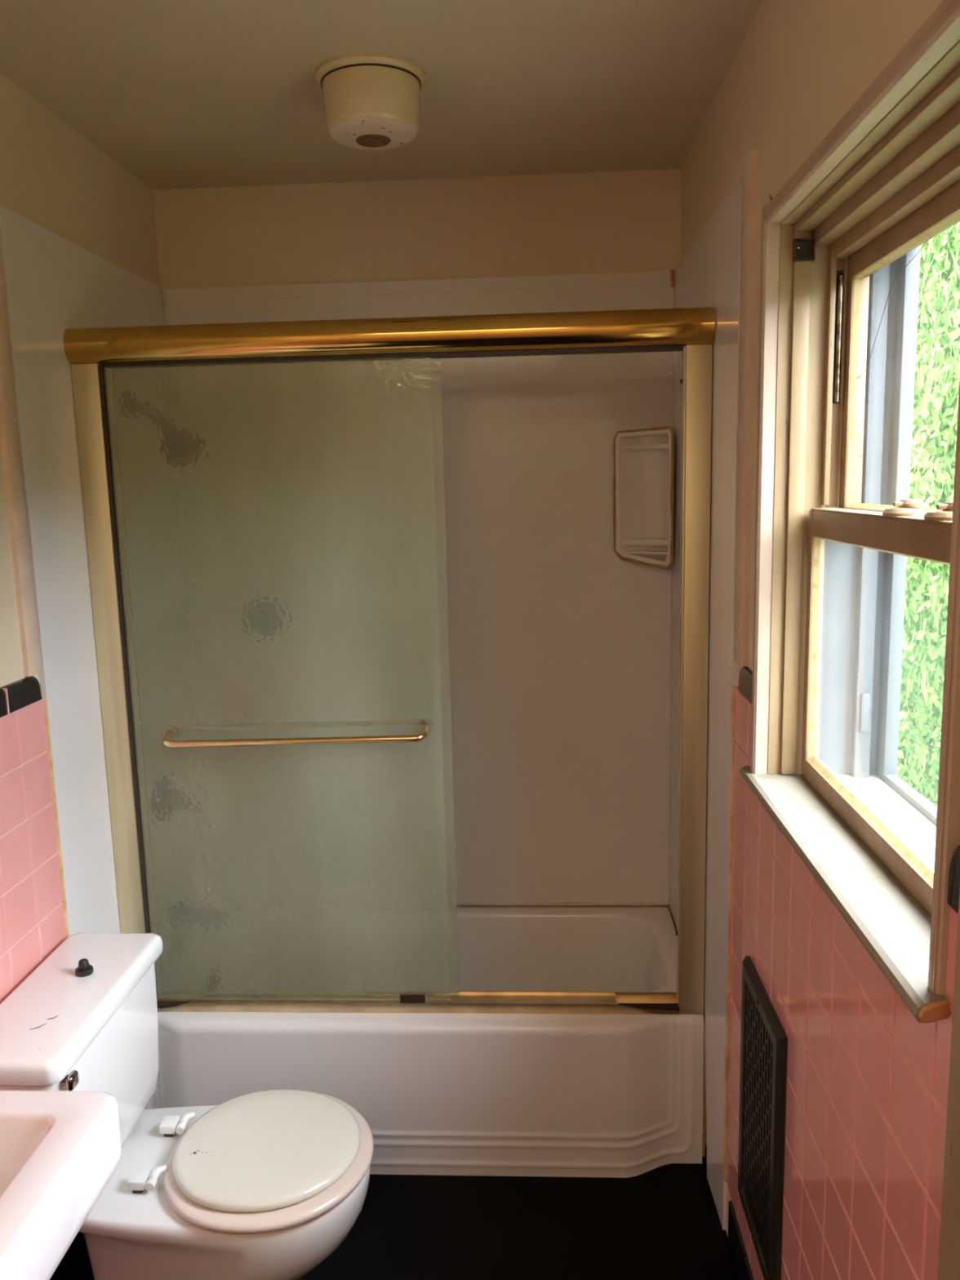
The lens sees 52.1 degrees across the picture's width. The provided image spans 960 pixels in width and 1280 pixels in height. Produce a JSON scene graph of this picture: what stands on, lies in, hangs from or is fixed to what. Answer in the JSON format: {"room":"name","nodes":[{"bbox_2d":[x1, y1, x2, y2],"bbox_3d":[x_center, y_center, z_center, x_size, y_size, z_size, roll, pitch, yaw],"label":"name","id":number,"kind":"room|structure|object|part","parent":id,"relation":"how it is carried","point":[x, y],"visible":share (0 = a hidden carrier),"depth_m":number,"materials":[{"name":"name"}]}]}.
{"room":"bathroom","nodes":[
{"label":"bathroom","id":0,"kind":"room"},
{"bbox_2d":[0,71,160,687],"bbox_3d":[-0.992,0.274,1.067,0.100,2.426,3.878,-1,9,3],"label":"wall","id":1,"kind":"structure","parent":0,"point":[51,175],"depth_m":2.10,"materials":[{"name":"beige paint"}]},
{"bbox_2d":[0,242,41,676],"bbox_3d":[-0.902,-0.385,1.886,0.012,0.918,0.051,-1,9,3],"label":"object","id":2,"kind":"structure","parent":1,"relation":"attached to","point":[9,429],"depth_m":1.90,"materials":[{"name":"paint"}]},
{"bbox_2d":[0,675,66,1003],"bbox_3d":[-0.948,0.923,0.668,0.016,1.270,2.888,-1,9,3],"label":"wall tile","id":3,"kind":"structure","parent":1,"relation":"attached to","point":[33,923],"depth_m":1.92,"materials":[{"name":"pink tile"}]},
{"bbox_2d":[0,1090,121,1279],"bbox_3d":[-0.712,0.889,1.172,0.410,0.436,0.516,-1,9,3],"label":"sink","id":4,"kind":"object","parent":3,"relation":"attached to","point":[60,1150],"visible":1,"depth_m":1.26,"materials":[{"name":"ceramic"}]},
{"bbox_2d":[49,1232,87,1279],"bbox_3d":[-0.932,1.489,0.768,0.012,0.120,2.865,-1,9,3],"label":"baseboard","id":5,"kind":"structure","parent":1,"relation":"attached to","point":[70,1260],"depth_m":2.06,"materials":[{"name":"black tile"}]},
{"bbox_2d":[0,204,164,937],"bbox_3d":[-0.863,0.181,2.429,0.013,2.167,0.848,-1,9,3],"label":"surround panel","id":6,"kind":"object","parent":1,"relation":"attached to","point":[53,285],"visible":0.43,"depth_m":2.09,"materials":[{"name":"white plastic"}]},
{"bbox_2d":[0,0,762,190],"bbox_3d":[-0.221,-0.987,0.771,1.710,0.120,3.978,-1,9,3],"label":"ceiling","id":7,"kind":"structure","parent":0,"point":[180,94],"depth_m":1.95,"materials":[{"name":"beige paint"}]},
{"bbox_2d":[315,52,426,150],"bbox_3d":[-0.214,-1.054,1.948,0.218,0.123,0.218,-1,9,3],"label":"ceiling light","id":8,"kind":"object","parent":7,"relation":"attached to","point":[371,100],"visible":1,"depth_m":1.88,"materials":[{"name":"ceramic"}]},
{"bbox_3d":[-0.214,-1.053,1.948,0.193,0.088,0.193,-1,9,3],"label":"lamp shade","id":9,"kind":"part","parent":8,"relation":"part of","materials":[{"name":"ceramic"}]},
{"bbox_3d":[-0.213,-1.003,1.956,0.174,0.013,0.174,-1,9,3],"label":"lamp shade","id":10,"kind":"part","parent":8,"relation":"part of","materials":[{"name":"white glass"}]},
{"bbox_2d":[69,1142,735,1279],"bbox_3d":[-0.160,1.526,1.177,1.710,0.120,3.978,-1,9,3],"label":"floor","id":11,"kind":"structure","parent":0,"point":[663,1222],"depth_m":2.16,"materials":[{"name":"black tile"}]},
{"bbox_2d":[0,933,373,1279],"bbox_3d":[-0.536,0.999,1.873,0.666,0.717,0.478,-1,9,3],"label":"toilet","id":12,"kind":"object","parent":11,"relation":"on","point":[268,1184],"visible":0.91,"depth_m":1.78,"materials":[{"name":"white ceramic"}]},
{"bbox_3d":[-0.689,0.734,1.636,0.010,0.018,0.018,-1,9,3],"label":"lever stem","id":13,"kind":"part","parent":12,"relation":"part of","materials":[{"name":"silver metal"}]},
{"bbox_3d":[-0.679,0.734,1.635,0.013,0.026,0.028,-1,9,3],"label":"flush lever","id":14,"kind":"part","parent":12,"relation":"part of","materials":[{"name":"silver metal"}]},
{"bbox_3d":[-0.776,0.843,1.860,0.193,0.312,0.448,-1,9,3],"label":"tank","id":15,"kind":"part","parent":12,"relation":"part of","materials":[{"name":"white ceramic"}]},
{"bbox_3d":[-0.774,0.670,1.832,0.204,0.042,0.478,-1,9,3],"label":"tank lid","id":16,"kind":"part","parent":12,"relation":"part of","materials":[{"name":"white ceramic"}]},
{"bbox_2d":[75,958,93,977],"bbox_3d":[-0.760,0.627,1.883,0.033,0.027,0.033,-1,9,3],"label":"plug","id":17,"kind":"object","parent":12,"relation":"on","point":[84,969],"visible":1,"depth_m":1.88,"materials":[{"name":"black"}]},
{"bbox_3d":[-0.518,1.172,1.903,0.625,0.364,0.372,-1,9,3],"label":"bowl","id":18,"kind":"part","parent":12,"relation":"part of","materials":[{"name":"white ceramic"}]},
{"bbox_3d":[-0.402,0.957,1.862,0.348,0.022,0.334,-1,9,3],"label":"lid","id":19,"kind":"part","parent":12,"relation":"part of","materials":[{"name":"white plastic"}]},
{"bbox_3d":[-0.397,0.979,1.865,0.388,0.020,0.386,-1,9,3],"label":"seat","id":20,"kind":"part","parent":12,"relation":"part of","materials":[{"name":"beige plastic"}]},
{"bbox_2d":[145,906,703,1177],"bbox_3d":[-0.146,1.036,2.631,1.380,0.384,0.651,-1,9,3],"label":"bathtub","id":21,"kind":"object","parent":11,"relation":"on","point":[606,1095],"visible":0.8,"depth_m":2.32,"materials":[{"name":"white ceramic"}]},
{"bbox_2d":[63,306,715,1013],"bbox_3d":[-0.182,0.099,2.231,1.380,1.594,0.120,-1,9,3],"label":"shower door","id":22,"kind":"structure","parent":21,"relation":"on","point":[264,502],"depth_m":2.22,"materials":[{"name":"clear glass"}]},
{"bbox_2d":[162,724,178,740],"bbox_3d":[-0.716,0.216,2.270,0.038,0.038,0.004,-1,9,3],"label":"washer","id":23,"kind":"object","parent":22,"relation":"in","point":[172,730],"depth_m":2.27,"materials":[{"name":"clear plastic"}]},
{"bbox_3d":[-0.445,0.130,2.247,0.714,1.492,0.005,-1,9,3],"label":"glass panel","id":24,"kind":"part","parent":22,"relation":"part of","materials":[{"name":"clear glass"}]},
{"bbox_3d":[-0.201,-0.651,2.109,1.380,0.074,0.090,-1,9,3],"label":"header rail","id":25,"kind":"part","parent":22,"relation":"part of","materials":[{"name":"gold metal"}]},
{"bbox_2d":[417,719,433,735],"bbox_3d":[-0.125,0.199,2.237,0.038,0.038,0.004,-1,9,3],"label":"washer","id":26,"kind":"object","parent":22,"relation":"in","point":[428,724],"depth_m":2.23,"materials":[{"name":"clear plastic"}]},
{"bbox_3d":[-0.432,0.126,2.271,0.729,1.492,0.005,-1,9,3],"label":"glass panel","id":27,"kind":"part","parent":22,"relation":"part of","materials":[{"name":"clear glass"}]},
{"bbox_2d":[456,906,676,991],"bbox_3d":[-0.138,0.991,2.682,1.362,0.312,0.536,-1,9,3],"label":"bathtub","id":28,"kind":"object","parent":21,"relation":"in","point":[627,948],"depth_m":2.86,"materials":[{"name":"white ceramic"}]},
{"bbox_2d":[153,168,681,928],"bbox_3d":[-0.144,-0.038,2.869,1.410,2.426,0.138,-1,9,3],"label":"wall","id":29,"kind":"structure","parent":0,"point":[620,221],"depth_m":2.63,"materials":[{"name":"beige paint"}]},
{"bbox_2d":[161,269,674,906],"bbox_3d":[-0.155,-0.090,2.781,1.382,1.783,0.019,-1,9,3],"label":"surround panel","id":30,"kind":"object","parent":29,"relation":"attached to","point":[560,644],"visible":0.48,"depth_m":2.76,"materials":[{"name":"white plastic"}]},
{"bbox_2d":[613,426,674,569],"bbox_3d":[0.452,-0.384,2.673,0.172,0.379,0.050,4,10,29],"label":"corner shelf","id":31,"kind":"object","parent":30,"relation":"attached to","point":[643,480],"visible":1,"depth_m":2.68,"materials":[{"name":"white plastic"}]},
{"bbox_3d":[0.455,-0.270,2.692,0.143,0.016,0.044,3,10,24],"label":"shelf","id":32,"kind":"part","parent":31,"relation":"part of","materials":[{"name":"white plastic"}]},
{"bbox_3d":[0.449,-0.521,2.651,0.143,0.012,0.044,3,10,24],"label":"shelf","id":33,"kind":"part","parent":31,"relation":"part of","materials":[{"name":"white plastic"}]},
{"bbox_3d":[0.456,-0.241,2.696,0.143,0.006,0.044,3,10,24],"label":"shelf","id":34,"kind":"part","parent":31,"relation":"part of","materials":[{"name":"white plastic"}]},
{"bbox_2d":[675,0,942,1146],"bbox_3d":[0.567,0.250,0.983,0.202,2.426,3.878,-1,9,3],"label":"wall","id":35,"kind":"structure","parent":0,"point":[799,66],"depth_m":1.55,"materials":[{"name":"beige paint"}]},
{"bbox_2d":[668,177,742,1230],"bbox_3d":[0.527,0.157,2.368,0.020,2.167,0.820,-1,9,3],"label":"surround panel","id":36,"kind":"object","parent":35,"relation":"attached to","point":[708,274],"visible":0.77,"depth_m":2.09,"materials":[{"name":"white plastic"}]},
{"bbox_2d":[727,1200,754,1279],"bbox_3d":[0.507,1.323,1.579,0.012,0.120,1.022,-1,9,3],"label":"baseboard","id":37,"kind":"structure","parent":35,"relation":"attached to","point":[740,1264],"depth_m":2.00,"materials":[{"name":"black tile"}]},
{"bbox_2d":[733,148,759,666],"bbox_3d":[0.492,-0.410,1.822,0.014,0.920,0.074,-1,9,3],"label":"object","id":38,"kind":"structure","parent":35,"relation":"attached to","point":[750,162],"depth_m":1.80,"materials":[{"name":"paint"}]},
{"bbox_2d":[725,666,959,1279],"bbox_3d":[0.493,0.755,1.444,0.015,1.286,1.216,-1,9,3],"label":"wall tile","id":39,"kind":"structure","parent":35,"relation":"attached to","point":[867,1082],"depth_m":1.34,"materials":[{"name":"pink tile"}]},
{"bbox_2d":[737,955,787,1279],"bbox_3d":[0.498,0.861,1.754,0.018,0.493,0.276,-1,9,3],"label":"wall vent","id":40,"kind":"object","parent":39,"relation":"attached to","point":[763,1038],"visible":1,"depth_m":1.72,"materials":[{"name":"black metal"}]},
{"bbox_2d":[739,0,959,1022],"bbox_3d":[0.585,-0.167,1.290,0.306,1.034,0.869,-1,9,3],"label":"window","id":41,"kind":"structure","parent":35,"relation":"in","point":[829,583],"depth_m":1.55,"materials":[{"name":"beige paint"}]},
{"bbox_3d":[0.476,-0.230,1.633,0.032,0.930,0.030,-1,9,3],"label":"casing","id":42,"kind":"part","parent":41,"relation":"part of","materials":[{"name":"beige paint"}]},
{"bbox_2d":[792,237,815,262],"bbox_3d":[0.508,-0.612,1.539,0.032,0.032,0.010,-1,9,3],"label":"bracket","id":43,"kind":"object","parent":41,"relation":"attached to","point":[804,249],"visible":1,"depth_m":1.54,"materials":[{"name":"black metal"}]},
{"bbox_3d":[0.495,0.298,1.342,0.108,0.020,0.808,-1,9,3],"label":"sill","id":44,"kind":"part","parent":41,"relation":"part of","materials":[{"name":"white paint"}]},
{"bbox_3d":[0.447,-0.614,1.193,0.032,0.030,0.722,-1,9,3],"label":"casing","id":45,"kind":"part","parent":41,"relation":"part of","materials":[{"name":"beige paint"}]},
{"bbox_3d":[0.542,0.270,1.332,0.021,0.034,0.653,-1,9,3],"label":"rail","id":46,"kind":"part","parent":41,"relation":"part of","materials":[{"name":"beige paint"}]},
{"bbox_3d":[0.532,-0.137,1.266,0.021,0.042,0.653,-1,9,3],"label":"rail","id":47,"kind":"part","parent":41,"relation":"part of","materials":[{"name":"beige paint"}]},
{"bbox_3d":[0.585,-0.147,1.262,0.028,0.030,0.656,-1,9,3],"label":"rail","id":48,"kind":"part","parent":41,"relation":"part of","materials":[{"name":"beige paint"}]},
{"bbox_3d":[0.575,-0.531,1.200,0.028,0.038,0.656,-1,9,3],"label":"rail","id":49,"kind":"part","parent":41,"relation":"part of","materials":[{"name":"beige paint"}]},
{"bbox_3d":[0.660,-0.133,1.260,0.022,0.952,0.715,-1,9,3],"label":"storm frame","id":50,"kind":"part","parent":41,"relation":"part of","materials":[{"name":"grey metal"}]},
{"bbox_3d":[0.446,-0.111,0.901,0.019,0.930,0.018,-1,9,3],"label":"casing","id":51,"kind":"part","parent":41,"relation":"part of","materials":[{"name":"beige paint"}]},
{"bbox_2d":[937,888,959,1279],"bbox_3d":[0.443,0.440,0.845,0.036,2.100,0.132,-1,9,3],"label":"trim","id":52,"kind":"structure","parent":35,"relation":"attached to","point":[948,1264],"depth_m":0.89,"materials":[{"name":"paint"}]},
{"label":"outside","id":53,"kind":"structure","parent":0,"visible":0},
{"bbox_2d":[896,629,943,805],"bbox_3d":[20.215,0.784,6.722,38.399,0.100,65.000,-1,9,3],"label":"ground","id":54,"kind":"structure","parent":53,"point":[931,744],"depth_m":8.17,"materials":[{"name":"green plant"}]},
{"bbox_2d":[897,222,959,804],"bbox_3d":[2.781,-1.376,5.336,2.324,5.813,2.196,2,10,19],"label":"hedge","id":55,"kind":"object","parent":54,"relation":"on","point":[926,605],"visible":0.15,"depth_m":4.98,"materials":[{"name":"green plant"}]},
{"bbox_2d":[906,230,959,665],"bbox_3d":[4.754,-2.722,8.736,2.602,7.530,2.665,-3,9,-8],"label":"tree","id":56,"kind":"object","parent":54,"relation":"on","point":[958,230],"visible":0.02,"depth_m":8.41,"materials":[{"name":"green plant"}]}
]}

